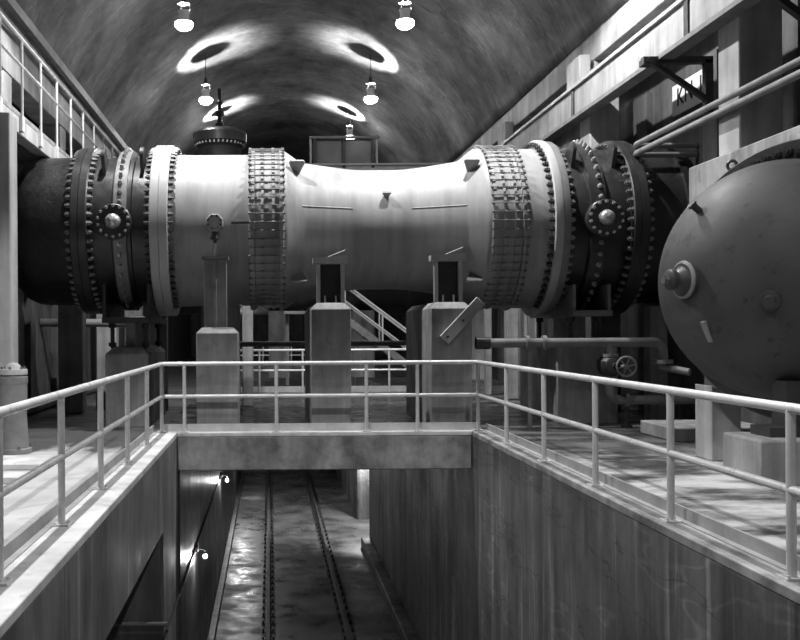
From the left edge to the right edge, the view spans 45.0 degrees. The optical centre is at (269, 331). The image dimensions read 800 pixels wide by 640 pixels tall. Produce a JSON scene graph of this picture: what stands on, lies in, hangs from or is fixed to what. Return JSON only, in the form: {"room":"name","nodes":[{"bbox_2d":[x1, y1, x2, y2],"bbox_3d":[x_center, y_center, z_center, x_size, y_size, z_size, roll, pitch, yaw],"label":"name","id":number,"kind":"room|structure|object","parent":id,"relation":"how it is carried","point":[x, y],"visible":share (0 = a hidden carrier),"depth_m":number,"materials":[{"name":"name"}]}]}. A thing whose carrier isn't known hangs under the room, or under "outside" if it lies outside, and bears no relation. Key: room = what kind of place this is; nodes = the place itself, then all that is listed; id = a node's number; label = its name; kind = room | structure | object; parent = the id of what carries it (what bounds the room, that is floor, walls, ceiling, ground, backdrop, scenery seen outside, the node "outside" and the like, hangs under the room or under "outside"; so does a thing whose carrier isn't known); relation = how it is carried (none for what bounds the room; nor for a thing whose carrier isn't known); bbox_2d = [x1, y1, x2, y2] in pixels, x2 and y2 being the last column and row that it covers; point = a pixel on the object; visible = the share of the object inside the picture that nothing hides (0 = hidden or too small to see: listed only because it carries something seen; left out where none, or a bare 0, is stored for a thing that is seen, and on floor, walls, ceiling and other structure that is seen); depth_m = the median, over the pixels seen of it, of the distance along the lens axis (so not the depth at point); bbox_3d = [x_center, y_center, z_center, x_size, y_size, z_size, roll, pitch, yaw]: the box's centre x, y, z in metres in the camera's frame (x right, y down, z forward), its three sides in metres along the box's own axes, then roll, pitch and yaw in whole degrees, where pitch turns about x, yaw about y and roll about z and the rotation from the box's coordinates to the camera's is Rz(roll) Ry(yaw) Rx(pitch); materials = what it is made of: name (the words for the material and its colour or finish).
{"room":"power station hall","nodes":[
{"label":"power station hall","id":0,"kind":"room"},
{"bbox_2d":[0,438,178,639],"bbox_3d":[-2.495,4.143,21.000,2.200,5.045,48.000,0,0,0],"label":"wall","id":1,"kind":"structure","parent":0,"point":[126,570],"depth_m":9.50,"materials":[{"name":"concrete"}]},
{"bbox_2d":[0,433,176,637],"bbox_3d":[-1.590,1.575,5.710,0.360,0.080,17.420,0,0,0],"label":"trim","id":2,"kind":"structure","parent":1,"relation":"on","point":[33,570],"depth_m":7.07,"materials":[{"name":"concrete"}]},
{"bbox_2d":[0,362,166,585],"bbox_3d":[-1.689,1.025,8.033,0.200,1.121,13.065,0,0,0],"label":"guardrail","id":3,"kind":"object","parent":2,"relation":"on","point":[54,516],"visible":1,"depth_m":7.59,"materials":[{"name":"metal"}]},
{"bbox_2d":[113,622,167,626],"bbox_3d":[-2.267,3.825,12.400,1.860,0.057,0.060,0,0,0],"label":"pipe","id":4,"kind":"object","parent":1,"relation":"attached to","point":[116,624],"visible":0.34,"depth_m":12.38,"materials":[{"name":"grey metal"}]},
{"bbox_2d":[165,470,222,632],"bbox_3d":[-1.346,3.913,28.200,0.040,0.040,31.600,0,0,0],"label":"conduit","id":5,"kind":"object","parent":1,"relation":"attached to","point":[200,533],"visible":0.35,"depth_m":15.65,"materials":[{"name":"metal"}]},
{"bbox_2d":[194,543,206,557],"bbox_3d":[-1.251,3.978,17.200,0.230,0.270,0.120,0,0,0],"label":"lamp","id":6,"kind":"object","parent":1,"relation":"attached to","point":[196,545],"visible":0.93,"depth_m":17.17,"materials":[{"name":"paint"}]},
{"bbox_2d":[178,470,241,639],"bbox_3d":[-1.388,4.396,29.750,0.050,4.525,30.500,0,0,0],"label":"wall","id":7,"kind":"structure","parent":1,"relation":"attached to","point":[196,488],"depth_m":18.74,"materials":[{"name":"concrete"}]},
{"bbox_2d":[207,473,244,639],"bbox_3d":[-1.265,6.598,29.250,0.170,0.120,29.500,0,0,0],"label":"trim","id":8,"kind":"structure","parent":1,"relation":"attached to","point":[212,631],"depth_m":25.88,"materials":[{"name":"concrete"}]},
{"bbox_2d":[12,102,190,398],"bbox_3d":[-5.545,-2.491,27.000,1.340,8.200,66.000,0,0,0],"label":"wall","id":9,"kind":"structure","parent":0,"point":[37,345],"depth_m":21.52,"materials":[{"name":"concrete"}]},
{"bbox_2d":[1,69,11,104],"bbox_3d":[-5.235,-4.093,18.100,0.480,1.650,0.600,0,0,0],"label":"concrete column","id":10,"kind":"structure","parent":9,"relation":"on","point":[6,79],"depth_m":18.03,"materials":[{"name":"grey concrete"}]},
{"bbox_2d":[42,125,65,152],"bbox_3d":[-5.235,-4.093,22.950,0.480,1.650,0.600,0,0,0],"label":"concrete column","id":11,"kind":"structure","parent":9,"relation":"on","point":[49,131],"depth_m":22.65,"materials":[{"name":"grey concrete"}]},
{"bbox_2d":[1,18,118,156],"bbox_3d":[-4.915,-5.720,26.000,0.080,0.080,60.000,0,0,0],"label":"conduit pipe","id":12,"kind":"object","parent":9,"relation":"attached to","point":[2,21],"visible":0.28,"depth_m":21.16,"materials":[{"name":"grey metal"}]},
{"bbox_2d":[0,8,120,157],"bbox_3d":[-5.260,-5.668,26.500,0.550,1.500,63.000,0,0,0],"label":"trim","id":13,"kind":"structure","parent":9,"relation":"attached to","point":[31,93],"depth_m":21.07,"materials":[{"name":"metal"}]},
{"bbox_2d":[0,0,127,151],"bbox_3d":[-4.903,-6.230,26.000,0.170,0.320,60.000,0,0,0],"label":"rail","id":14,"kind":"object","parent":9,"relation":"attached to","point":[12,6],"visible":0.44,"depth_m":21.75,"materials":[{"name":"grey metal"}]},
{"bbox_2d":[40,319,124,326],"bbox_3d":[-3.936,-0.186,20.600,2.072,0.200,0.180,0,0,0],"label":"drain pipe","id":15,"kind":"object","parent":9,"relation":"attached to","point":[43,322],"visible":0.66,"depth_m":20.53,"materials":[{"name":"grey metal"}]},
{"bbox_2d":[191,308,383,356],"bbox_3d":[0.676,-3.979,60.200,13.800,12.100,0.400,0,0,0],"label":"wall","id":16,"kind":"structure","parent":0,"point":[260,321],"depth_m":60.01,"materials":[{"name":"concrete"}]},
{"bbox_2d":[241,381,334,471],"bbox_3d":[0.840,4.122,45.200,5.670,5.045,0.400,0,0,0],"label":"wall","id":17,"kind":"structure","parent":0,"point":[263,383],"depth_m":45.00,"materials":[{"name":"concrete"}]},
{"bbox_2d":[215,471,400,639],"bbox_3d":[1.056,6.794,21.500,9.270,0.300,49.000,0,0,0],"label":"floor","id":18,"kind":"structure","parent":0,"point":[304,604],"depth_m":26.43,"materials":[{"name":"concrete"}]},
{"bbox_2d":[261,470,275,639],"bbox_3d":[-0.040,6.580,29.550,0.320,0.140,29.900,0,0,0],"label":"track rail","id":19,"kind":"object","parent":18,"relation":"on","point":[268,583],"visible":1,"depth_m":26.14,"materials":[{"name":"metal"}]},
{"bbox_2d":[303,470,357,639],"bbox_3d":[1.720,6.570,29.550,0.320,0.140,29.900,0,0,0],"label":"track rail","id":20,"kind":"object","parent":18,"relation":"on","point":[344,618],"visible":1,"depth_m":26.10,"materials":[{"name":"metal"}]},
{"bbox_2d":[0,0,626,162],"bbox_3d":[0.486,-7.620,27.000,11.928,4.426,66.000,0,0,0],"label":"ceiling","id":21,"kind":"structure","parent":0,"point":[287,72],"depth_m":28.78,"materials":[{"name":"concrete"}]},
{"bbox_2d":[175,0,192,30],"bbox_3d":[-2.080,-8.260,22.900,0.430,2.016,0.430,0,0,0],"label":"pendant lamp","id":22,"kind":"object","parent":21,"relation":"hanging from","point":[183,23],"visible":1,"depth_m":22.78,"materials":[{"name":"white glass"}]},
{"bbox_2d":[199,54,211,104],"bbox_3d":[-2.081,-8.340,30.700,0.430,2.016,0.430,0,0,0],"label":"pendant lamp","id":23,"kind":"object","parent":21,"relation":"hanging from","point":[205,99],"visible":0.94,"depth_m":30.60,"materials":[{"name":"white glass"}]},
{"bbox_2d":[346,112,353,135],"bbox_3d":[3.247,-8.773,38.800,0.430,2.016,0.430,0,0,0],"label":"pendant lamp","id":24,"kind":"object","parent":21,"relation":"hanging from","point":[349,131],"visible":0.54,"depth_m":38.73,"materials":[{"name":"white metal"}]},
{"bbox_2d":[364,54,376,103],"bbox_3d":[3.249,-8.373,30.700,0.430,2.016,0.430,0,0,0],"label":"pendant lamp","id":25,"kind":"object","parent":21,"relation":"hanging from","point":[370,98],"visible":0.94,"depth_m":30.60,"materials":[{"name":"white glass"}]},
{"bbox_2d":[396,0,413,29],"bbox_3d":[3.249,-8.293,22.900,0.430,2.016,0.430,0,0,0],"label":"pendant lamp","id":26,"kind":"object","parent":21,"relation":"hanging from","point":[404,22],"visible":1,"depth_m":22.78,"materials":[{"name":"white glass"}]},
{"bbox_2d":[3,356,799,554],"bbox_3d":[0.711,1.821,28.500,13.800,0.500,63.000,0,0,0],"label":"floor","id":27,"kind":"structure","parent":0,"point":[756,510],"depth_m":12.85,"materials":[{"name":"concrete"}]},
{"bbox_2d":[0,112,17,368],"bbox_3d":[-3.885,-0.746,13.550,0.480,4.690,0.400,0,0,0],"label":"column","id":28,"kind":"structure","parent":27,"relation":"on","point":[8,122],"depth_m":13.35,"materials":[{"name":"concrete"}]},
{"bbox_2d":[2,97,69,172],"bbox_3d":[-4.450,-3.260,22.450,1.060,0.345,52.900,0,0,0],"label":"gallery","id":29,"kind":"object","parent":28,"relation":"on","point":[28,150],"visible":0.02,"depth_m":16.31,"materials":[{"name":"concrete"}]},
{"bbox_2d":[0,12,119,157],"bbox_3d":[-3.895,-3.875,24.000,0.057,1.477,40.000,0,0,0],"label":"guardrail","id":30,"kind":"object","parent":29,"relation":"on","point":[22,41],"visible":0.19,"depth_m":16.13,"materials":[{"name":"metal"}]},
{"bbox_2d":[3,472,27,483],"bbox_3d":[-3.454,1.561,10.100,1.673,0.070,0.400,0,0,0],"label":"plinth","id":31,"kind":"object","parent":27,"relation":"on","point":[8,477],"visible":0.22,"depth_m":9.97,"materials":[{"name":"concrete"}]},
{"bbox_2d":[0,362,31,454],"bbox_3d":[-3.376,1.001,12.500,0.480,1.190,0.480,0,0,0],"label":"post","id":32,"kind":"object","parent":27,"relation":"on","point":[13,378],"visible":0.93,"depth_m":12.34,"materials":[{"name":"grey metal"}]},
{"bbox_2d":[3,455,53,469],"bbox_3d":[-3.622,1.562,11.300,1.938,0.070,0.800,0,0,0],"label":"plinth","id":33,"kind":"object","parent":27,"relation":"on","point":[10,462],"visible":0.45,"depth_m":11.13,"materials":[{"name":"concrete"}]},
{"bbox_2d":[27,382,96,415],"bbox_3d":[-4.651,1.453,28.300,0.300,0.300,23.400,0,0,0],"label":"drain pipe","id":34,"kind":"object","parent":27,"relation":"on","point":[53,403],"visible":0.02,"depth_m":19.15,"materials":[{"name":"metal"}]},
{"bbox_2d":[58,305,86,413],"bbox_3d":[-3.885,-0.746,18.650,0.480,4.690,0.400,0,0,0],"label":"column","id":35,"kind":"structure","parent":27,"relation":"on","point":[72,366],"depth_m":18.45,"materials":[{"name":"concrete"}]},
{"bbox_2d":[96,390,105,408],"bbox_3d":[-3.191,1.419,19.900,0.800,0.350,0.600,0,0,0],"label":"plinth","id":36,"kind":"object","parent":27,"relation":"on","point":[104,393],"visible":0.18,"depth_m":19.60,"materials":[{"name":"concrete"}]},
{"bbox_2d":[96,314,118,389],"bbox_3d":[-3.885,-0.746,22.700,0.480,4.690,0.400,0,0,0],"label":"column","id":37,"kind":"structure","parent":27,"relation":"on","point":[103,337],"depth_m":22.50,"materials":[{"name":"metal"}]},
{"bbox_2d":[124,306,142,345],"bbox_3d":[-3.885,-0.746,27.100,0.480,4.690,0.400,0,0,0],"label":"column","id":38,"kind":"structure","parent":27,"relation":"on","point":[139,313],"depth_m":26.90,"materials":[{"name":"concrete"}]},
{"bbox_2d":[105,323,165,426],"bbox_3d":[-2.375,0.673,17.050,0.713,1.832,2.600,0,0,0],"label":"concrete pier","id":39,"kind":"object","parent":27,"relation":"on","point":[137,353],"visible":0.84,"depth_m":15.75,"materials":[{"name":"paint"}]},
{"bbox_2d":[77,145,167,323],"bbox_3d":[-2.491,-1.719,16.866,1.320,3.155,3.292,0,0,0],"label":"valve","id":40,"kind":"object","parent":39,"relation":"on","point":[117,207],"visible":0.97,"depth_m":15.79,"materials":[{"name":"grey metal"}]},
{"bbox_2d":[17,148,92,313],"bbox_3d":[-3.893,-1.776,17.000,1.475,2.940,2.940,0,0,0],"label":"pipe","id":41,"kind":"object","parent":40,"relation":"attached to","point":[49,273],"visible":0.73,"depth_m":15.83,"materials":[{"name":"black metal"}]},
{"bbox_2d":[160,316,167,410],"bbox_3d":[-2.128,0.401,19.100,0.140,2.375,0.200,0,0,0],"label":"steel post","id":42,"kind":"object","parent":27,"relation":"on","point":[164,330],"visible":0.24,"depth_m":19.00,"materials":[{"name":"metal"}]},
{"bbox_2d":[196,244,239,423],"bbox_3d":[-0.842,0.068,15.500,0.668,3.024,0.800,0,0,0],"label":"concrete pier","id":43,"kind":"object","parent":27,"relation":"on","point":[215,342],"visible":0.94,"depth_m":15.10,"materials":[{"name":"grey paint"}]},
{"bbox_2d":[158,140,563,315],"bbox_3d":[1.479,-1.809,17.000,6.620,3.120,3.120,0,0,0],"label":"tube","id":44,"kind":"object","parent":43,"relation":"on","point":[271,213],"visible":0.98,"depth_m":15.92,"materials":[{"name":"white metal"}]},
{"bbox_2d":[193,88,246,399],"bbox_3d":[-1.147,-2.027,22.000,1.240,7.218,1.240,0,0,0],"label":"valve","id":45,"kind":"object","parent":27,"relation":"on","point":[219,139],"visible":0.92,"depth_m":21.60,"materials":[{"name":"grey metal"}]},
{"bbox_2d":[242,306,253,405],"bbox_3d":[-0.472,0.190,20.150,0.232,2.775,0.300,0,0,0],"label":"steel post","id":46,"kind":"object","parent":27,"relation":"on","point":[247,313],"visible":0.56,"depth_m":20.00,"materials":[{"name":"metal"}]},
{"bbox_2d":[241,346,304,368],"bbox_3d":[0.906,1.004,40.310,4.854,1.130,0.080,0,0,0],"label":"guardrail","id":47,"kind":"object","parent":27,"relation":"on","point":[291,354],"visible":0.23,"depth_m":40.30,"materials":[{"name":"metal"}]},
{"bbox_2d":[179,289,433,377],"bbox_3d":[1.794,-0.974,33.500,10.600,5.075,3.100,0,0,0],"label":"wall","id":48,"kind":"structure","parent":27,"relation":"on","point":[391,301],"depth_m":32.32,"materials":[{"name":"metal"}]},
{"bbox_2d":[240,341,405,346],"bbox_3d":[1.115,0.878,18.500,3.652,1.381,0.110,0,0,0],"label":"drain pipe","id":49,"kind":"object","parent":27,"relation":"on","point":[263,343],"visible":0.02,"depth_m":18.45,"materials":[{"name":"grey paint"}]},
{"bbox_2d":[241,348,405,391],"bbox_3d":[1.406,1.006,24.610,5.654,1.120,0.080,0,0,0],"label":"guardrail","id":50,"kind":"object","parent":27,"relation":"on","point":[259,388],"visible":0.37,"depth_m":24.60,"materials":[{"name":"metal"}]},
{"bbox_2d":[305,250,350,422],"bbox_3d":[0.977,0.117,16.600,0.640,2.904,2.800,0,0,0],"label":"concrete pier","id":51,"kind":"object","parent":27,"relation":"on","point":[328,321],"visible":0.93,"depth_m":15.20,"materials":[{"name":"paint"}]},
{"bbox_2d":[283,290,405,384],"bbox_3d":[2.530,-0.027,27.800,4.260,3.174,1.000,0,0,0],"label":"staircase","id":52,"kind":"structure","parent":27,"relation":"on","point":[355,326],"depth_m":27.39,"materials":[{"name":"grey metal"}]},
{"bbox_2d":[406,247,471,422],"bbox_3d":[2.905,0.089,16.600,0.656,2.936,2.800,0,0,0],"label":"concrete pier","id":53,"kind":"object","parent":27,"relation":"on","point":[425,323],"visible":0.92,"depth_m":15.25,"materials":[{"name":"paint"}]},
{"bbox_2d":[440,297,484,343],"bbox_3d":[3.069,-0.178,15.123,0.714,0.739,0.125,0,0,0],"label":"plank","id":54,"kind":"object","parent":53,"relation":"attached to","point":[476,305],"visible":1,"depth_m":15.12,"materials":[{"name":"wood"}]},
{"bbox_2d":[472,309,483,379],"bbox_3d":[6.499,-1.862,30.300,0.580,6.795,0.600,0,0,0],"label":"concrete column","id":55,"kind":"structure","parent":27,"relation":"on","point":[478,319],"depth_m":30.00,"materials":[{"name":"grey concrete"}]},
{"bbox_2d":[484,308,491,394],"bbox_3d":[5.301,-0.145,23.125,0.145,3.375,0.250,0,0,0],"label":"steel post","id":56,"kind":"object","parent":27,"relation":"on","point":[487,312],"visible":0.56,"depth_m":23.00,"materials":[{"name":"metal"}]},
{"bbox_2d":[504,308,518,399],"bbox_3d":[5.499,-0.046,21.650,0.272,3.175,0.300,0,0,0],"label":"steel post","id":57,"kind":"object","parent":27,"relation":"on","point":[511,316],"visible":0.36,"depth_m":21.50,"materials":[{"name":"metal"}]},
{"bbox_2d":[519,308,527,395],"bbox_3d":[6.039,-0.649,22.750,0.190,4.375,0.300,0,0,0],"label":"steel post","id":58,"kind":"object","parent":27,"relation":"on","point":[523,318],"visible":0.02,"depth_m":22.60,"materials":[{"name":"metal"}]},
{"bbox_2d":[514,125,536,337],"bbox_3d":[6.499,-1.862,24.500,0.580,6.795,0.600,0,0,0],"label":"concrete column","id":59,"kind":"structure","parent":27,"relation":"on","point":[532,324],"depth_m":24.20,"materials":[{"name":"grey concrete"}]},
{"bbox_2d":[520,316,617,422],"bbox_3d":[5.334,0.594,17.150,1.011,1.898,2.400,0,0,0],"label":"concrete pier","id":60,"kind":"object","parent":27,"relation":"on","point":[571,399],"visible":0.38,"depth_m":15.95,"materials":[{"name":"paint"}]},
{"bbox_2d":[530,139,641,317],"bbox_3d":[5.426,-1.831,16.832,1.275,3.150,3.425,0,0,0],"label":"valve","id":61,"kind":"object","parent":60,"relation":"on","point":[601,186],"visible":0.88,"depth_m":15.73,"materials":[{"name":"grey paint"}]},
{"bbox_2d":[613,141,693,314],"bbox_3d":[6.616,-1.841,17.000,1.105,3.090,3.090,0,0,0],"label":"pipe","id":62,"kind":"object","parent":61,"relation":"attached to","point":[664,182],"visible":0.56,"depth_m":15.77,"materials":[{"name":"black metal"}]},
{"bbox_2d":[475,335,690,427],"bbox_3d":[4.976,0.801,15.152,3.337,1.486,0.491,0,0,0],"label":"pipe","id":63,"kind":"object","parent":27,"relation":"on","point":[527,343],"visible":1,"depth_m":15.19,"materials":[{"name":"grey metal"}]},
{"bbox_2d":[580,60,620,410],"bbox_3d":[6.499,-1.862,18.700,0.580,6.795,0.600,0,0,0],"label":"concrete column","id":64,"kind":"structure","parent":27,"relation":"on","point":[601,126],"depth_m":18.40,"materials":[{"name":"grey concrete"}]},
{"bbox_2d":[498,0,761,148],"bbox_3d":[6.055,-4.492,26.000,0.265,0.650,60.000,0,0,0],"label":"girder","id":65,"kind":"object","parent":64,"relation":"attached to","point":[684,24],"visible":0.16,"depth_m":15.74,"materials":[{"name":"metal"}]},
{"bbox_2d":[305,136,444,169],"bbox_3d":[0.718,-5.240,28.150,10.500,1.016,0.420,0,0,0],"label":"crane","id":66,"kind":"object","parent":65,"relation":"on","point":[342,152],"visible":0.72,"depth_m":28.02,"materials":[{"name":"paint"}]},
{"bbox_2d":[497,121,513,144],"bbox_3d":[6.072,-5.077,24.500,0.225,0.520,0.800,0,0,0],"label":"block","id":67,"kind":"object","parent":65,"relation":"on","point":[506,129],"visible":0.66,"depth_m":24.11,"materials":[{"name":"concrete"}]},
{"bbox_2d":[567,55,590,88],"bbox_3d":[6.072,-5.077,18.700,0.225,0.520,0.800,0,0,0],"label":"block","id":68,"kind":"object","parent":65,"relation":"on","point":[580,66],"visible":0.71,"depth_m":18.35,"materials":[{"name":"concrete"}]},
{"bbox_2d":[771,0,799,21],"bbox_3d":[6.240,-3.960,11.500,0.641,0.512,0.100,0,0,0],"label":"brace","id":69,"kind":"object","parent":65,"relation":"attached to","point":[787,6],"visible":1,"depth_m":11.46,"materials":[{"name":"black metal"}]},
{"bbox_2d":[604,384,665,427],"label":"pipe","id":70,"kind":"object","parent":27,"relation":"on","point":[626,399],"depth_m":15.19,"materials":[{"name":"grey metal"}]},
{"bbox_2d":[644,306,667,419],"bbox_3d":[6.637,0.547,16.350,0.307,1.975,0.300,0,0,0],"label":"concrete column","id":71,"kind":"structure","parent":27,"relation":"on","point":[655,326],"depth_m":16.20,"materials":[{"name":"grey concrete"}]},
{"bbox_2d":[674,395,694,403],"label":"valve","id":72,"kind":"object","parent":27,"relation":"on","point":[677,399],"depth_m":15.18,"materials":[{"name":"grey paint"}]},
{"bbox_2d":[641,420,752,441],"bbox_3d":[6.309,1.437,13.800,1.400,0.200,1.200,0,0,0],"label":"plinth","id":73,"kind":"object","parent":27,"relation":"on","point":[684,430],"visible":0.41,"depth_m":13.58,"materials":[{"name":"concrete"}]},
{"bbox_2d":[695,384,740,460],"bbox_3d":[5.432,1.094,11.525,0.350,0.895,0.450,0,0,0],"label":"pier","id":74,"kind":"object","parent":27,"relation":"on","point":[713,419],"visible":0.59,"depth_m":11.30,"materials":[{"name":"concrete"}]},
{"bbox_2d":[723,380,799,485],"bbox_3d":[5.456,1.027,9.900,1.100,1.030,0.800,0,0,0],"label":"block","id":75,"kind":"object","parent":27,"relation":"on","point":[760,451],"visible":0.74,"depth_m":9.75,"materials":[{"name":"concrete"}]},
{"bbox_2d":[658,139,799,418],"bbox_3d":[5.458,-0.568,10.377,2.070,3.270,3.270,0,0,-36],"label":"tank","id":76,"kind":"object","parent":75,"relation":"on","point":[729,273],"visible":0.97,"depth_m":9.98,"materials":[{"name":"grey metal"}]},
{"bbox_2d":[335,376,799,639],"bbox_3d":[4.375,4.101,21.000,2.600,5.045,48.000,0,0,0],"label":"wall","id":77,"kind":"structure","parent":0,"point":[498,548],"depth_m":11.13,"materials":[{"name":"concrete"}]},
{"bbox_2d":[166,430,474,436],"bbox_3d":[0.779,1.560,14.520,5.100,0.060,0.200,0,0,0],"label":"trim","id":78,"kind":"structure","parent":77,"relation":"attached to","point":[460,432],"depth_m":14.42,"materials":[{"name":"concrete"}]},
{"bbox_2d":[163,360,476,432],"bbox_3d":[0.761,1.010,14.527,4.830,1.120,0.185,0,0,0],"label":"guardrail","id":79,"kind":"object","parent":78,"relation":"on","point":[427,426],"visible":0.94,"depth_m":14.48,"materials":[{"name":"metal"}]},
{"bbox_2d":[177,435,471,470],"bbox_3d":[0.826,1.845,14.670,4.470,0.510,0.500,0,0,0],"label":"beam","id":80,"kind":"structure","parent":77,"relation":"attached to","point":[435,451],"depth_m":14.42,"materials":[{"name":"concrete"}]},
{"bbox_2d":[361,537,419,639],"bbox_3d":[2.950,6.482,23.150,0.280,0.300,12.300,0,0,0],"label":"trim","id":81,"kind":"structure","parent":77,"relation":"attached to","point":[404,626],"depth_m":23.11,"materials":[{"name":"concrete"}]},
{"bbox_2d":[472,431,799,604],"bbox_3d":[3.195,1.546,5.710,0.270,0.080,17.420,0,0,0],"label":"trim","id":82,"kind":"structure","parent":77,"relation":"on","point":[759,571],"depth_m":7.33,"materials":[{"name":"concrete"}]},
{"bbox_2d":[473,360,799,580],"bbox_3d":[3.211,0.995,8.033,0.200,1.121,13.065,0,0,0],"label":"guardrail","id":83,"kind":"object","parent":82,"relation":"on","point":[788,560],"visible":1,"depth_m":7.51,"materials":[{"name":"metal"}]},
{"bbox_2d":[384,0,799,423],"bbox_3d":[7.325,-2.470,27.000,0.520,8.000,66.000,0,0,0],"label":"wall","id":84,"kind":"structure","parent":0,"point":[645,108],"depth_m":17.10,"materials":[{"name":"concrete"}]},
{"bbox_2d":[453,0,676,161],"bbox_3d":[6.590,-5.750,26.500,0.650,0.980,63.000,0,0,0],"label":"trim","id":85,"kind":"structure","parent":84,"relation":"attached to","point":[632,16],"depth_m":18.63,"materials":[{"name":"concrete"}]},
{"bbox_2d":[672,70,701,116],"bbox_3d":[7.036,-4.004,15.950,0.040,0.520,1.280,0,0,0],"label":"wall sign","id":86,"kind":"object","parent":84,"relation":"attached to","point":[683,100],"visible":0.64,"depth_m":16.04,"materials":[{"name":"white paint"}]},
{"bbox_2d":[633,57,799,147],"bbox_3d":[6.609,-3.120,9.498,1.105,0.090,12.995,0,0,0],"label":"conduit pipe","id":87,"kind":"object","parent":84,"relation":"attached to","point":[794,63],"visible":0.93,"depth_m":13.13,"materials":[{"name":"grey metal"}]},
{"bbox_2d":[633,69,799,157],"bbox_3d":[6.607,-2.970,9.500,1.110,0.100,13.000,0,0,0],"label":"conduit pipe","id":88,"kind":"object","parent":84,"relation":"attached to","point":[642,152],"visible":1,"depth_m":13.28,"materials":[{"name":"grey metal"}]},
{"bbox_2d":[689,125,799,202],"bbox_3d":[6.599,-1.820,12.415,0.920,1.160,3.030,0,0,0],"label":"concrete ledge","id":89,"kind":"object","parent":84,"relation":"attached to","point":[702,176],"visible":0.16,"depth_m":12.91,"materials":[{"name":"grey concrete"}]},
{"bbox_2d":[718,0,782,155],"bbox_3d":[6.487,-3.830,12.850,0.580,2.860,0.600,0,0,0],"label":"concrete column","id":90,"kind":"structure","parent":89,"relation":"on","point":[750,44],"depth_m":12.55,"materials":[{"name":"grey concrete"}]},
{"bbox_2d":[597,344,636,378],"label":"valve","id":91,"kind":"object","parent":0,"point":[609,363],"depth_m":15.04,"materials":[{"name":"grey paint"}]},
{"bbox_2d":[639,56,713,113],"bbox_3d":[6.250,-3.784,14.590,1.078,0.861,0.220,0,0,0],"label":"frame","id":92,"kind":"object","parent":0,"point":[706,95],"visible":0.88,"depth_m":14.54,"materials":[{"name":"paint"}]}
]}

